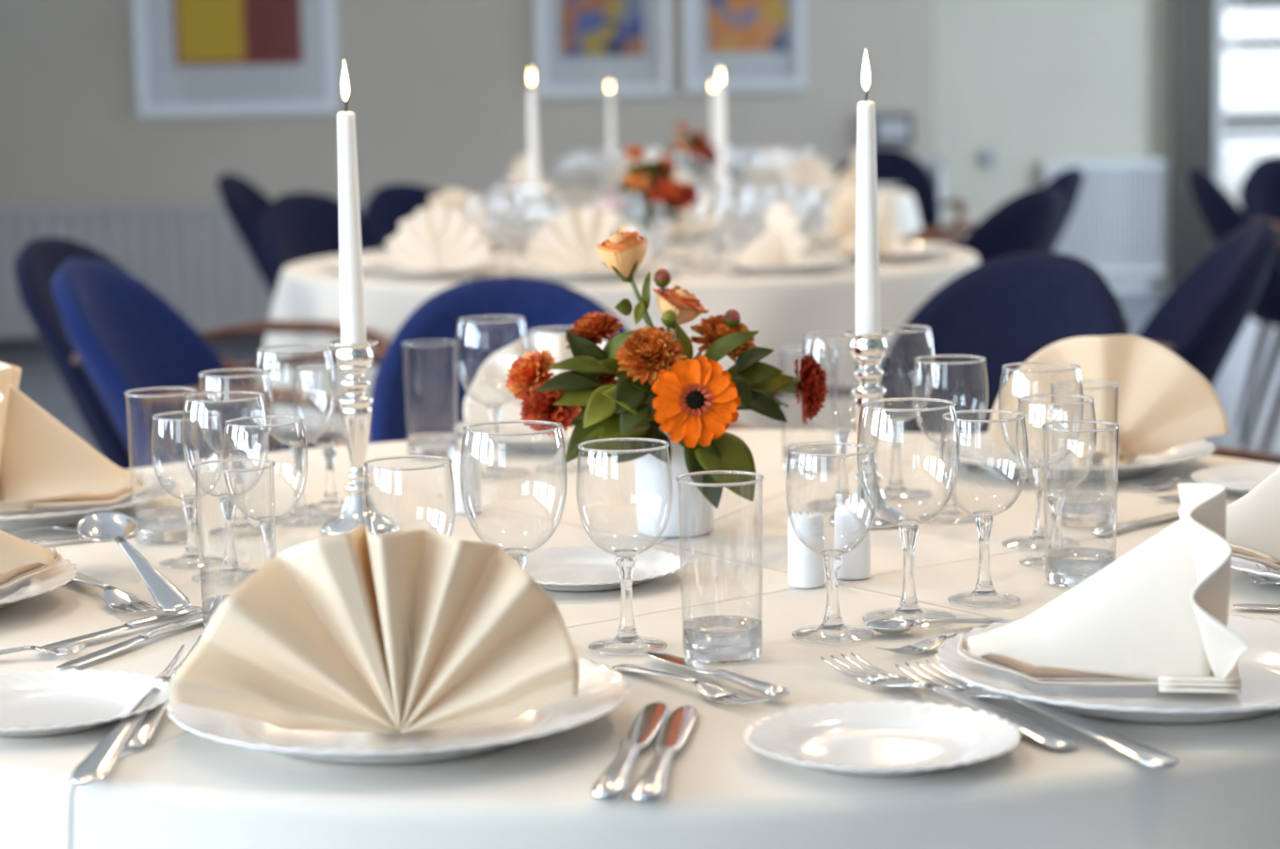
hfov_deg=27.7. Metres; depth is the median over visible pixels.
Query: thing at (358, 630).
folded napkin
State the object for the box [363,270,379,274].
fork
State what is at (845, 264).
table knife
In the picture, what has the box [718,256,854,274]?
dinner plate
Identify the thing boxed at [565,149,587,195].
wine glass
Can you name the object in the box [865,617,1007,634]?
spoon
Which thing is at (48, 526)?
fork
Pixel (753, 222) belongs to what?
wine glass
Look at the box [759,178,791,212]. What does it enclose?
wine glass
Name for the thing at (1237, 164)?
terrace
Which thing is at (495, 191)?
dinner plate
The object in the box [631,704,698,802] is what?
table knife
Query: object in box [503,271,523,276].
fork
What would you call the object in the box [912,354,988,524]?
wine glass
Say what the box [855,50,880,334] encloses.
taper candle
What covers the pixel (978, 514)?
bowl
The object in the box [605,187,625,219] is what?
wine glass
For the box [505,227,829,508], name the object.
flower arrangement
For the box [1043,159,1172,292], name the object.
radiator
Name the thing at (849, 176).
folded napkin
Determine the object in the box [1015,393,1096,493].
bowl
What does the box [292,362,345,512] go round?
wine glass
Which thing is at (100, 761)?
fork
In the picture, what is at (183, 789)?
tablecloth
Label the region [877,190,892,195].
plate
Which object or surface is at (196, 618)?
table knife
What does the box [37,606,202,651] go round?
table knife
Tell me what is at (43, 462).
folded napkin
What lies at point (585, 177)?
wine glass
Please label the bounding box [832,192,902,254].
folded napkin
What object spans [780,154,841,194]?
folded napkin
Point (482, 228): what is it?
wine glass
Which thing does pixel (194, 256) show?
radiator
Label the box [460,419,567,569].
wine glass
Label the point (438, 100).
wall
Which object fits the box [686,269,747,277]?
fork
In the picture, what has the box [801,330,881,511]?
wine glass
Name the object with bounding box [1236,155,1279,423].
upholstered armchair
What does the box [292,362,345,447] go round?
bowl
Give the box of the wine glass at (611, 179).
[600,151,622,191]
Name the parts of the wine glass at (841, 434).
stem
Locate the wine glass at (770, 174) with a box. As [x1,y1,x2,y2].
[759,145,781,193]
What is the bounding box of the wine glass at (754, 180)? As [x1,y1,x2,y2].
[744,156,764,197]
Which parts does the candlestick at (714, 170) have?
stem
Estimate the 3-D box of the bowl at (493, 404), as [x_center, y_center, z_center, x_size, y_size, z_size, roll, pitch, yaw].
[-0.150,-0.063,2.651,0.075,0.091,0.075,3,9,28]
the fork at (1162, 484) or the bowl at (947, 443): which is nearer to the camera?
the bowl at (947, 443)
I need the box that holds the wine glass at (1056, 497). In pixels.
[1015,393,1096,569]
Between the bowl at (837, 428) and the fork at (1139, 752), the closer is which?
the fork at (1139, 752)
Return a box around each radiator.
[0,199,368,336]
[916,158,943,234]
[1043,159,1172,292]
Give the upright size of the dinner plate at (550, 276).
0.023 m
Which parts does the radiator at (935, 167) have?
rail, ribbed panel, rail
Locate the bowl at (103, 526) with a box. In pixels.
[76,510,139,543]
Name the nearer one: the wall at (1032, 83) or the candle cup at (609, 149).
the candle cup at (609, 149)
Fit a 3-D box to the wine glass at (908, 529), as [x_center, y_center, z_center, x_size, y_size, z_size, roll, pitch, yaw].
[0.197,0.064,1.905,0.075,0.161,0.075,-5,8,-26]
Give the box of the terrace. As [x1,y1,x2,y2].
[1223,149,1279,208]
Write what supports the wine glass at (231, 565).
on the tablecloth at (183, 789)
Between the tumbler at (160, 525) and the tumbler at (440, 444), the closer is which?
the tumbler at (160, 525)
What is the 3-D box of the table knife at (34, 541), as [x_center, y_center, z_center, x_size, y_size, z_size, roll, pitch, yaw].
[-0.528,0.103,2.305,0.181,0.007,0.017,-5,9,-30]
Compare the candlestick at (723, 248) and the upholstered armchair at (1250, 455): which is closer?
the upholstered armchair at (1250, 455)
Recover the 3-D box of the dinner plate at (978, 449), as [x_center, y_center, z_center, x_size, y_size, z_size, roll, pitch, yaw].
[0.439,0.033,2.628,0.282,0.023,0.282,-2,8,-4]
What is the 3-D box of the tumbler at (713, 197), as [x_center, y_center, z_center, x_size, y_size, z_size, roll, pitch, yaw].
[0.262,-0.799,8.537,0.061,0.125,0.061,3,9,31]
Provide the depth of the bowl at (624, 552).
1.82 m
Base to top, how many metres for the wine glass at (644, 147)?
0.162 m
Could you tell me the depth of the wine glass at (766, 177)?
8.65 m
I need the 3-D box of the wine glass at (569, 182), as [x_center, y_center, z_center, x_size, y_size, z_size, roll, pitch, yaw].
[-0.237,-0.833,8.804,0.067,0.142,0.067,0,8,7]
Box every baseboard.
[0,333,266,358]
[1104,276,1165,292]
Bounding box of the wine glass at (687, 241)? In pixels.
[675,186,700,246]
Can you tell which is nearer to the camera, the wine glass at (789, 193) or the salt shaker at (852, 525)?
the salt shaker at (852, 525)
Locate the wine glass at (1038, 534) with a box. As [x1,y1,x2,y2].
[998,361,1083,551]
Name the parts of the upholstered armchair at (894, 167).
backrest, armrest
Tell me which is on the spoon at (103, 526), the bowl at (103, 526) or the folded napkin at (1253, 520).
the bowl at (103, 526)
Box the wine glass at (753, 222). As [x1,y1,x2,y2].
[737,187,766,248]
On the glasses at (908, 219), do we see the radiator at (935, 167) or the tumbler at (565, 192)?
the tumbler at (565, 192)
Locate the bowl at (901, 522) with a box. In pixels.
[856,397,959,526]
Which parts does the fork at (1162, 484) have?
handle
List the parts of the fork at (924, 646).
handle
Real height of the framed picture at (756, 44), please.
0.586 m
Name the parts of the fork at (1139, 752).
handle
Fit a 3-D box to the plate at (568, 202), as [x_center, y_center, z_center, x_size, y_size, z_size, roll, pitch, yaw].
[-0.210,-0.716,8.403,0.163,0.014,0.163,-5,8,-27]
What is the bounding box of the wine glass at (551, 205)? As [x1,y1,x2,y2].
[538,204,568,227]
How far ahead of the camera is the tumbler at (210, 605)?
1.91 m
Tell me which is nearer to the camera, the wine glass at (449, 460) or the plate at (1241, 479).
the wine glass at (449, 460)
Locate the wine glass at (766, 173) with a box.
[757,150,776,191]
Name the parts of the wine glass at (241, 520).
stem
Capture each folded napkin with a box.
[0,362,147,511]
[0,529,62,589]
[169,524,578,734]
[380,206,493,271]
[426,188,494,240]
[463,331,617,440]
[504,154,558,190]
[504,159,560,198]
[522,206,651,272]
[602,150,657,185]
[617,159,692,187]
[625,182,719,235]
[726,199,813,265]
[750,147,800,183]
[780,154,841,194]
[808,182,879,239]
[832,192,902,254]
[834,149,856,186]
[958,482,1249,693]
[988,335,1229,466]
[1226,466,1279,570]
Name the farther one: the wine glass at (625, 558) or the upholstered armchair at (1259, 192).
the upholstered armchair at (1259, 192)
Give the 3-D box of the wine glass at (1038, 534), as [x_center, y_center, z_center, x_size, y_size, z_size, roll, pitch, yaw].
[0.340,0.026,2.199,0.071,0.152,0.071,-4,8,-20]
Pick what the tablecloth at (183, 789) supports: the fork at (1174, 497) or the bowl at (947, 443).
the fork at (1174, 497)
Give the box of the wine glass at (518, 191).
[512,190,541,250]
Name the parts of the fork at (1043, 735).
handle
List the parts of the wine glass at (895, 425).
stem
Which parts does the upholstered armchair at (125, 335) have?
backrest, armrest, armrest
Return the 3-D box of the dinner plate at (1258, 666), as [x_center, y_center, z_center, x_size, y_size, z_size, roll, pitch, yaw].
[0.336,0.161,1.678,0.287,0.024,0.287,0,8,11]
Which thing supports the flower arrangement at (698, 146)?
in the flower vase at (692, 176)
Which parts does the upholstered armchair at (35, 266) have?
backrest, armrest, seat, armrest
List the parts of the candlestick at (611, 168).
stem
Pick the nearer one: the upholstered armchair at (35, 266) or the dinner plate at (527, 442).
the dinner plate at (527, 442)
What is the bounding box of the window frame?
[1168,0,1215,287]
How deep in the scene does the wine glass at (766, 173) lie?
9.22 m
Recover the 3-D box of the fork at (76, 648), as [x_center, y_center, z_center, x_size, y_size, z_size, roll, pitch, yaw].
[-0.438,0.162,1.845,0.086,0.008,0.021,-3,8,-15]
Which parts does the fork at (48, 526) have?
handle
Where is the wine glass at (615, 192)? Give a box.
[606,191,640,224]
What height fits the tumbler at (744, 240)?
0.125 m
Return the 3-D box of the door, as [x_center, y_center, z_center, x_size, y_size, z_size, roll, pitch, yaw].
[3.841,-1.928,13.443,1.742,2.270,0.070,-1,8,0]
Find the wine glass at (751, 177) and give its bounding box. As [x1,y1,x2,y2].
[739,148,762,197]
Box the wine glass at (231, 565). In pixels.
[181,390,269,584]
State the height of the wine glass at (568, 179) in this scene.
0.142 m
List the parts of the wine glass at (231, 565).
stem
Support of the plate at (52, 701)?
on the tablecloth at (183, 789)
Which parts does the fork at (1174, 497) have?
handle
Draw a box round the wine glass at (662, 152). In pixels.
[657,151,680,159]
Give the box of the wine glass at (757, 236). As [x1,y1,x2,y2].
[741,197,771,240]
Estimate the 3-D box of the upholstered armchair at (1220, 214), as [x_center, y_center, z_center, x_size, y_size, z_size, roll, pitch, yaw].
[1.973,-0.330,7.662,0.722,0.865,0.631,0,8,8]
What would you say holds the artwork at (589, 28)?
attached to the framed picture at (584, 46)
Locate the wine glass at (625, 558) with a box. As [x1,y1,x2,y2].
[576,437,672,655]
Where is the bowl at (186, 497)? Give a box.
[151,410,224,500]
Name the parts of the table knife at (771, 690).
blade, handle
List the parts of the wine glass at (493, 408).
stem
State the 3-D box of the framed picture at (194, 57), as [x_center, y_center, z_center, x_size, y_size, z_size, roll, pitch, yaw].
[-1.739,-1.756,11.144,0.864,0.846,0.030,-1,8,0]
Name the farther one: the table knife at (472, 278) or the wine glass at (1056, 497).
the table knife at (472, 278)
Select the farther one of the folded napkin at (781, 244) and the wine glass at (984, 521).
the folded napkin at (781, 244)
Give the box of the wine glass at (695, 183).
[684,157,704,186]
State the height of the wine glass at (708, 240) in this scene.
0.142 m
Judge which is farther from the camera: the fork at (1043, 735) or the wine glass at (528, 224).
the wine glass at (528, 224)
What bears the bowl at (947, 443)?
on the wine glass at (950, 449)
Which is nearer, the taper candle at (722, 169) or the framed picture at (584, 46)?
the taper candle at (722, 169)
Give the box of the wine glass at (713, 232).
[696,188,731,264]
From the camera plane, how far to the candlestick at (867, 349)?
2.31 m
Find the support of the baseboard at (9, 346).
attached to the wall at (438, 100)
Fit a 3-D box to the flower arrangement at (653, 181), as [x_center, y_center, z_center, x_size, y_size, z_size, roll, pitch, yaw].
[0.033,-0.531,5.827,0.203,0.195,0.171,4,9,32]
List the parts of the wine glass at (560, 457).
stem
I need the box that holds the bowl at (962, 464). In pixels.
[955,460,985,468]
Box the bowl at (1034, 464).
[998,361,1083,466]
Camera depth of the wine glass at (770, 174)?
8.98 m
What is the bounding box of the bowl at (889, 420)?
[855,324,934,422]
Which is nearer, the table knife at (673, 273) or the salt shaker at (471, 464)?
the salt shaker at (471, 464)
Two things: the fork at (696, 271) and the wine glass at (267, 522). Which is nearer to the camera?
the wine glass at (267, 522)
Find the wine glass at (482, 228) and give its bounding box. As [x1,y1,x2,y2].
[466,192,495,254]
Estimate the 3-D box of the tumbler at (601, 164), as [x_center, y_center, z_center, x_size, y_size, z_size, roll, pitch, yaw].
[-0.098,-0.801,8.602,0.061,0.125,0.061,-6,9,-31]
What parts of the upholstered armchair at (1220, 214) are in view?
backrest, leg, leg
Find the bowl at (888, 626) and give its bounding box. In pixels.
[865,618,916,634]
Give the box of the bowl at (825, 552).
[785,442,877,556]
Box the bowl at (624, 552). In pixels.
[576,437,672,556]
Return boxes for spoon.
[76,510,191,611]
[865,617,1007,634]
[955,460,1016,479]
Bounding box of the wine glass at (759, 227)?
[741,184,775,236]
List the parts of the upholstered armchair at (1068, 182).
armrest, armrest, backrest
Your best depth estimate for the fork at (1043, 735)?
1.63 m
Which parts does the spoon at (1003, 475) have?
handle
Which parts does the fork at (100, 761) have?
handle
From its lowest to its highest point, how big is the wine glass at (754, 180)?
0.142 m
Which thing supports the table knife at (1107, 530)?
on the tablecloth at (183, 789)
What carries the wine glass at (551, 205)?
on the tablecloth at (783, 309)
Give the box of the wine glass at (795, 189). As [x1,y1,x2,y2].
[783,188,811,223]
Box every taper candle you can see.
[336,60,366,344]
[528,67,539,184]
[608,82,614,146]
[710,81,717,144]
[717,67,727,179]
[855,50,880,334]
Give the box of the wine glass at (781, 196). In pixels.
[773,194,803,224]
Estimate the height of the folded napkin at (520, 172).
0.138 m
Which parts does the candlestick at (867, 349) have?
stem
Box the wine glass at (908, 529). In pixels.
[856,397,959,628]
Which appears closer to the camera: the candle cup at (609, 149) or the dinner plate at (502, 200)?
the dinner plate at (502, 200)
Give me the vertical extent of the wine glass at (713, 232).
0.162 m
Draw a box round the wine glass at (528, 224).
[512,184,544,255]
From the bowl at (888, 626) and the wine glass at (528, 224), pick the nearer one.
the bowl at (888, 626)
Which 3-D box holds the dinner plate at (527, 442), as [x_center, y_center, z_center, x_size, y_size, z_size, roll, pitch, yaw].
[-0.081,0.009,2.893,0.253,0.021,0.253,1,8,16]
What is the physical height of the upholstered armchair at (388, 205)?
0.865 m
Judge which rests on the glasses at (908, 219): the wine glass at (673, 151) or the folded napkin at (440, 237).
the wine glass at (673, 151)
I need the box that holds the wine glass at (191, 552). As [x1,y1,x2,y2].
[151,410,224,569]
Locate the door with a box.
[1215,0,1279,189]
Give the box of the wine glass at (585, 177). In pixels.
[576,154,595,194]
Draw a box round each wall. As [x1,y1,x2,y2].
[0,0,934,337]
[933,0,1216,277]
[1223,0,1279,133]
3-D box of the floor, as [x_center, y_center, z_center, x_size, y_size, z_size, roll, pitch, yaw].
[0.261,0.533,5.065,9.900,0.100,17.700,-1,8,0]
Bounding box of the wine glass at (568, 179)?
[559,156,577,197]
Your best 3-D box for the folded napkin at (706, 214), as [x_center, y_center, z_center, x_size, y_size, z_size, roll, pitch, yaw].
[0.073,-0.530,6.415,0.261,0.138,0.142,0,8,10]
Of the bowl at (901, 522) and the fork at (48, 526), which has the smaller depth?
the bowl at (901, 522)
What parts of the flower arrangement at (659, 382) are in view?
carnation flower, carnation flower, chrysanthemum flower, chrysanthemum flower, rose flower, flower stem, flower stem, chrysanthemum flower, flower stem, rose flower, gerbera flower, chrysanthemum flower, flower stem, carnation flower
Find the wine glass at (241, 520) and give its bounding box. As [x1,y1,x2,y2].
[197,368,273,537]
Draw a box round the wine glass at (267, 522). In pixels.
[223,415,307,562]
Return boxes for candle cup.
[329,339,378,367]
[524,183,543,193]
[605,146,617,153]
[712,178,732,188]
[843,329,893,356]
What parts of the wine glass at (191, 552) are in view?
stem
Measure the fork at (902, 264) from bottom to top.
0.010 m
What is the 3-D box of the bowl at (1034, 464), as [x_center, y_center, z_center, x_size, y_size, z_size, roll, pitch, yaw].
[0.339,-0.007,2.195,0.071,0.087,0.071,-4,8,-20]
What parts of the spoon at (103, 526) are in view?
handle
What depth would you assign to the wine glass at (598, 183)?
8.67 m
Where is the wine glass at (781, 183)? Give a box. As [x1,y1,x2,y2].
[771,154,791,191]
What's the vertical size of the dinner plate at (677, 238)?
0.023 m
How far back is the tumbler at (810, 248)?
5.88 m
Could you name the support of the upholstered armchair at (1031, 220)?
on the floor
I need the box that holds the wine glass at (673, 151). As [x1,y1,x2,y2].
[672,150,689,174]
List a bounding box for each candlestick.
[320,339,400,536]
[520,183,543,260]
[601,146,617,197]
[705,144,719,195]
[709,178,738,255]
[829,329,910,528]
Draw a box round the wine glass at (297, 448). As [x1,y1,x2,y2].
[254,344,336,527]
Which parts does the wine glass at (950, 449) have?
stem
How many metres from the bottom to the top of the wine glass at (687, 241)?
0.142 m
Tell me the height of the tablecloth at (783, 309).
0.420 m
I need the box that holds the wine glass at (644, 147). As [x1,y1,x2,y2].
[643,146,661,150]
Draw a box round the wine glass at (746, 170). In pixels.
[735,144,755,190]
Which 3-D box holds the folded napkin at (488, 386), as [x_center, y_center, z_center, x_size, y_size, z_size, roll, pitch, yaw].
[-0.088,-0.042,2.849,0.222,0.116,0.096,-1,8,2]
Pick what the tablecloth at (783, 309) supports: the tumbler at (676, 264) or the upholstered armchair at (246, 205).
the tumbler at (676, 264)
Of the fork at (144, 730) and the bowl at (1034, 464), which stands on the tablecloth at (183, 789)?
the fork at (144, 730)
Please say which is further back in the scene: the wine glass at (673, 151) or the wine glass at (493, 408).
the wine glass at (673, 151)
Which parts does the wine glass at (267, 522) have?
stem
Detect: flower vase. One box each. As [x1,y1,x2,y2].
[633,217,668,258]
[634,427,713,537]
[685,171,702,189]
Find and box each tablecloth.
[0,429,1279,848]
[252,237,979,435]
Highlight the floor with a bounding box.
[0,291,1279,453]
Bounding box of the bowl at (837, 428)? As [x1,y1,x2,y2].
[801,330,881,431]
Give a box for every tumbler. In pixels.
[124,386,200,543]
[192,458,275,630]
[400,338,458,460]
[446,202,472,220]
[553,161,570,198]
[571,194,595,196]
[601,163,619,200]
[665,209,693,271]
[675,470,764,663]
[710,161,728,200]
[727,192,748,246]
[778,344,837,471]
[801,197,828,254]
[1041,419,1119,587]
[1050,379,1119,527]
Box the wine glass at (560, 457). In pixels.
[528,325,590,473]
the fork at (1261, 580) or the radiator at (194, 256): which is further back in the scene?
the radiator at (194, 256)
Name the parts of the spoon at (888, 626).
handle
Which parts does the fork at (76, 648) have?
handle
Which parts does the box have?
plate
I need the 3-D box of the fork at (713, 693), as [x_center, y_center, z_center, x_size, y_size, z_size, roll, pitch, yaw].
[0.030,0.170,1.711,0.021,0.008,0.158,-6,9,-34]
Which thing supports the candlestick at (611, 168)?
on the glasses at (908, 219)
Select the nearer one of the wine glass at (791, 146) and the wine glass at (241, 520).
the wine glass at (241, 520)
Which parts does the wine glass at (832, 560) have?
stem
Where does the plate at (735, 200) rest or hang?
on the glasses at (908, 219)
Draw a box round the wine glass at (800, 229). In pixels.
[782,184,815,255]
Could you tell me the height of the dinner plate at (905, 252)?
0.023 m
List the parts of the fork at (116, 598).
handle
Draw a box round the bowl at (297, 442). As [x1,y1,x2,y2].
[254,344,336,446]
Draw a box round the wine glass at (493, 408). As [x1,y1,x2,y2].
[455,315,528,479]
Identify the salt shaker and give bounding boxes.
[451,450,481,513]
[787,511,824,588]
[833,504,870,579]
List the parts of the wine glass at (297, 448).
stem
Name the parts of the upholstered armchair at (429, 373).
armrest, backrest, armrest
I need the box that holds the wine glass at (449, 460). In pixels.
[363,454,455,536]
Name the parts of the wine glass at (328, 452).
stem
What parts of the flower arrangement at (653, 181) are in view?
gerbera flower, rose flower, rose flower, carnation flower, chrysanthemum flower, carnation flower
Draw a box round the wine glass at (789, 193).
[786,192,816,255]
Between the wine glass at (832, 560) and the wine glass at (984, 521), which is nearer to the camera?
the wine glass at (832, 560)
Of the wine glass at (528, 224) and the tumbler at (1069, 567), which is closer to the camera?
the tumbler at (1069, 567)
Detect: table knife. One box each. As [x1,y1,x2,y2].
[25,533,133,544]
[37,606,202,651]
[55,611,203,670]
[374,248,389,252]
[462,273,532,281]
[592,701,669,800]
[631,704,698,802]
[646,651,789,698]
[670,271,679,275]
[841,263,855,267]
[1090,512,1179,536]
[1232,603,1279,609]
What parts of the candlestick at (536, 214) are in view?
stem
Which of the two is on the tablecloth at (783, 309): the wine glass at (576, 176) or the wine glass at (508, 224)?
the wine glass at (508, 224)
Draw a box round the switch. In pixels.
[978,148,998,167]
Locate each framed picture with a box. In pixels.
[132,0,339,116]
[534,0,671,96]
[683,0,806,91]
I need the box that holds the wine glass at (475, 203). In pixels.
[464,202,495,238]
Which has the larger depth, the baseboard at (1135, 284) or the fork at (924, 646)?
the baseboard at (1135, 284)
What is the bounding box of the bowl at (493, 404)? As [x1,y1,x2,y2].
[455,315,528,406]
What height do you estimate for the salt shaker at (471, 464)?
0.057 m
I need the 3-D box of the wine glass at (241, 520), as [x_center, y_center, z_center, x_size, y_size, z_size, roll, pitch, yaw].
[-0.363,0.025,2.341,0.068,0.146,0.068,0,8,5]
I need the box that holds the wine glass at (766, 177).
[755,148,778,197]
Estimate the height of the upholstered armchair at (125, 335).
0.865 m
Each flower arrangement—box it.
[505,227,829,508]
[598,144,700,232]
[659,121,717,177]
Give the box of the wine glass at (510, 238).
[493,193,527,271]
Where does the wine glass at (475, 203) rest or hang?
on the tablecloth at (783, 309)
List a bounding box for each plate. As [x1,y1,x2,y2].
[0,471,176,530]
[0,558,79,608]
[0,668,170,735]
[165,657,630,764]
[317,262,388,273]
[370,261,505,279]
[453,420,569,451]
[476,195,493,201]
[483,193,567,204]
[484,188,564,193]
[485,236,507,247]
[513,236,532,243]
[518,263,656,281]
[524,544,686,591]
[549,199,600,206]
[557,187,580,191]
[664,228,728,242]
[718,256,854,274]
[726,197,775,204]
[741,181,780,189]
[743,699,1021,776]
[768,190,841,200]
[803,232,916,247]
[824,244,954,262]
[832,183,901,191]
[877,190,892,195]
[896,241,952,246]
[932,432,1215,480]
[935,614,1279,722]
[1190,463,1279,495]
[1229,544,1279,581]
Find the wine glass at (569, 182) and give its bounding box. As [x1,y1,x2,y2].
[560,157,579,200]
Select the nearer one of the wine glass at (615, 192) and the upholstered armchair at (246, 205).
the wine glass at (615, 192)
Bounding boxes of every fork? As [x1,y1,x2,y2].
[0,641,86,655]
[3,525,77,533]
[67,643,195,783]
[71,572,161,613]
[123,635,202,749]
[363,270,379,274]
[502,240,525,245]
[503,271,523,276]
[611,663,769,704]
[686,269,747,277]
[820,652,1079,749]
[850,260,908,265]
[876,630,970,655]
[895,659,1179,767]
[1127,477,1193,489]
[1146,489,1237,500]
[1242,563,1279,584]
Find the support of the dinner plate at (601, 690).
on the tablecloth at (183, 789)
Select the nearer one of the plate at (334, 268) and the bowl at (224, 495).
the bowl at (224, 495)
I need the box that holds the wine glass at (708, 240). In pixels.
[691,200,723,268]
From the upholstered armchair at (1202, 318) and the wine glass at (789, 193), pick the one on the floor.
the upholstered armchair at (1202, 318)
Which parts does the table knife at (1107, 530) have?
handle, blade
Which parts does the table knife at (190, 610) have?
blade, handle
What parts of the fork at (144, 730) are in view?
handle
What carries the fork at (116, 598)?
on the tablecloth at (183, 789)
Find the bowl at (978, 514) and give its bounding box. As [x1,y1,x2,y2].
[940,409,1028,517]
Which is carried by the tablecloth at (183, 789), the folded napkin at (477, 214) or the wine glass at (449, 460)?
the wine glass at (449, 460)
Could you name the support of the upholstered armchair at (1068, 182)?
on the floor
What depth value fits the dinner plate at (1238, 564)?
2.02 m
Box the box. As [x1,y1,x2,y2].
[875,112,912,146]
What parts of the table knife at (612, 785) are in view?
handle, blade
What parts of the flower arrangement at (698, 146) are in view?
gerbera flower, rose flower, rose flower, carnation flower, chrysanthemum flower, carnation flower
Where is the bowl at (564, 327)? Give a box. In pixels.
[528,325,574,341]
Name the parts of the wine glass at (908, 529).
stem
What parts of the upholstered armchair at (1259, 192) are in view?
leg, backrest, armrest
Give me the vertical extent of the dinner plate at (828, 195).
0.023 m
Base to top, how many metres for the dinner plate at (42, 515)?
0.023 m
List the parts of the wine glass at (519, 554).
stem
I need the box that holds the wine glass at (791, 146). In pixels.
[789,145,811,160]
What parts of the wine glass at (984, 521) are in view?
stem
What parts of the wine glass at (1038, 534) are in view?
stem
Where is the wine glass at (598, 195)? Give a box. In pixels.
[594,193,630,222]
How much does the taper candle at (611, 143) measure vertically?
0.236 m
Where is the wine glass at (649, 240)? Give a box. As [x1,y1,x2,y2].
[632,202,664,271]
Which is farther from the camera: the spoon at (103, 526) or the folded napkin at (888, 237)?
the folded napkin at (888, 237)
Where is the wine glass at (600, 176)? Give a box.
[590,149,606,193]
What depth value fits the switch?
13.41 m
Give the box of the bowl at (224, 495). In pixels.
[181,390,269,498]
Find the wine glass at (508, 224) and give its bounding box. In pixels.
[492,183,524,253]
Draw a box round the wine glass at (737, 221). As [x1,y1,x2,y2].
[727,180,752,251]
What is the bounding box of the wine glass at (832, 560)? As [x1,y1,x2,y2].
[785,442,877,643]
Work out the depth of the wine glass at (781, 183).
8.71 m
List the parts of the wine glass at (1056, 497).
stem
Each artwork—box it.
[173,0,303,65]
[560,0,644,57]
[706,0,788,52]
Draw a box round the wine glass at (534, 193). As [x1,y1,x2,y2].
[530,192,565,227]
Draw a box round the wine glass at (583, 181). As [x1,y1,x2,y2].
[571,151,593,200]
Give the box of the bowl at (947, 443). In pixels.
[912,354,988,447]
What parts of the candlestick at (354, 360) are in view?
stem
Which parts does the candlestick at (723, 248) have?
stem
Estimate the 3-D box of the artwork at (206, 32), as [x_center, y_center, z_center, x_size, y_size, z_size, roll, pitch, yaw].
[-1.729,-1.767,11.142,0.550,0.442,0.003,-1,8,0]
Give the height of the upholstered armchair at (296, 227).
0.865 m
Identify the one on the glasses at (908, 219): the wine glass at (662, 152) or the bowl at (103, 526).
the wine glass at (662, 152)
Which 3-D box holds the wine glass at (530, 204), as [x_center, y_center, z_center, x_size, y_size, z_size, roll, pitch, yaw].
[-0.211,-0.399,5.525,0.067,0.142,0.067,-1,8,3]
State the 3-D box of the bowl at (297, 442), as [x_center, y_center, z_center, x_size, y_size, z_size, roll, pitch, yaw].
[-0.317,-0.025,2.391,0.075,0.091,0.075,-8,10,-40]
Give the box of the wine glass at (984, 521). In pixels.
[940,409,1028,607]
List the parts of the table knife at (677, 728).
handle, blade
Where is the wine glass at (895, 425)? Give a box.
[855,324,934,500]
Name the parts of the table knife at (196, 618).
blade, handle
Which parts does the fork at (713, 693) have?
handle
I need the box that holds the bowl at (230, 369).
[197,368,273,458]
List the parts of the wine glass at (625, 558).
stem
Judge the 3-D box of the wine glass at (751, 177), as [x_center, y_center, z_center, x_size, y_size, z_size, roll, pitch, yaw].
[0.374,-0.846,8.730,0.075,0.162,0.075,-4,8,-19]
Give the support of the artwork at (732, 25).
attached to the framed picture at (756, 44)
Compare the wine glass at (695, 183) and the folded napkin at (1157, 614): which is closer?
the folded napkin at (1157, 614)
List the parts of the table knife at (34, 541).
handle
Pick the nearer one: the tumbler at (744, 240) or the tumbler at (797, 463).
the tumbler at (797, 463)
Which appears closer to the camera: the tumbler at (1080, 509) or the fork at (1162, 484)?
the tumbler at (1080, 509)
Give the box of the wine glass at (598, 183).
[588,158,607,201]
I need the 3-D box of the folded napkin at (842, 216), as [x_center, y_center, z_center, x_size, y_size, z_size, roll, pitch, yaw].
[0.468,-0.500,6.129,0.142,0.138,0.261,-5,9,-28]
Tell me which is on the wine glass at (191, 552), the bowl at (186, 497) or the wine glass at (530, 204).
the bowl at (186, 497)
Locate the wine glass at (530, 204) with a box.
[524,203,555,238]
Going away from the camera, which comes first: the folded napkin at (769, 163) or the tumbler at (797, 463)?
the tumbler at (797, 463)
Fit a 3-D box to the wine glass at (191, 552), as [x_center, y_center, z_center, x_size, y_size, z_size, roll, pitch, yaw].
[-0.381,0.054,2.192,0.061,0.127,0.061,6,10,43]
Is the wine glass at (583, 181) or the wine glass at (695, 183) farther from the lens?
the wine glass at (583, 181)
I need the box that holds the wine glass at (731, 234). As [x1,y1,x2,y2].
[713,189,749,266]
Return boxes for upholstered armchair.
[13,237,388,469]
[51,258,386,467]
[216,173,277,299]
[260,192,388,284]
[329,276,754,446]
[364,183,488,239]
[770,252,1129,434]
[832,148,966,247]
[899,167,1085,252]
[955,187,1066,263]
[1126,221,1279,386]
[1186,167,1279,451]
[1209,446,1279,463]
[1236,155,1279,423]
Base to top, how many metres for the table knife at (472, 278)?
0.008 m

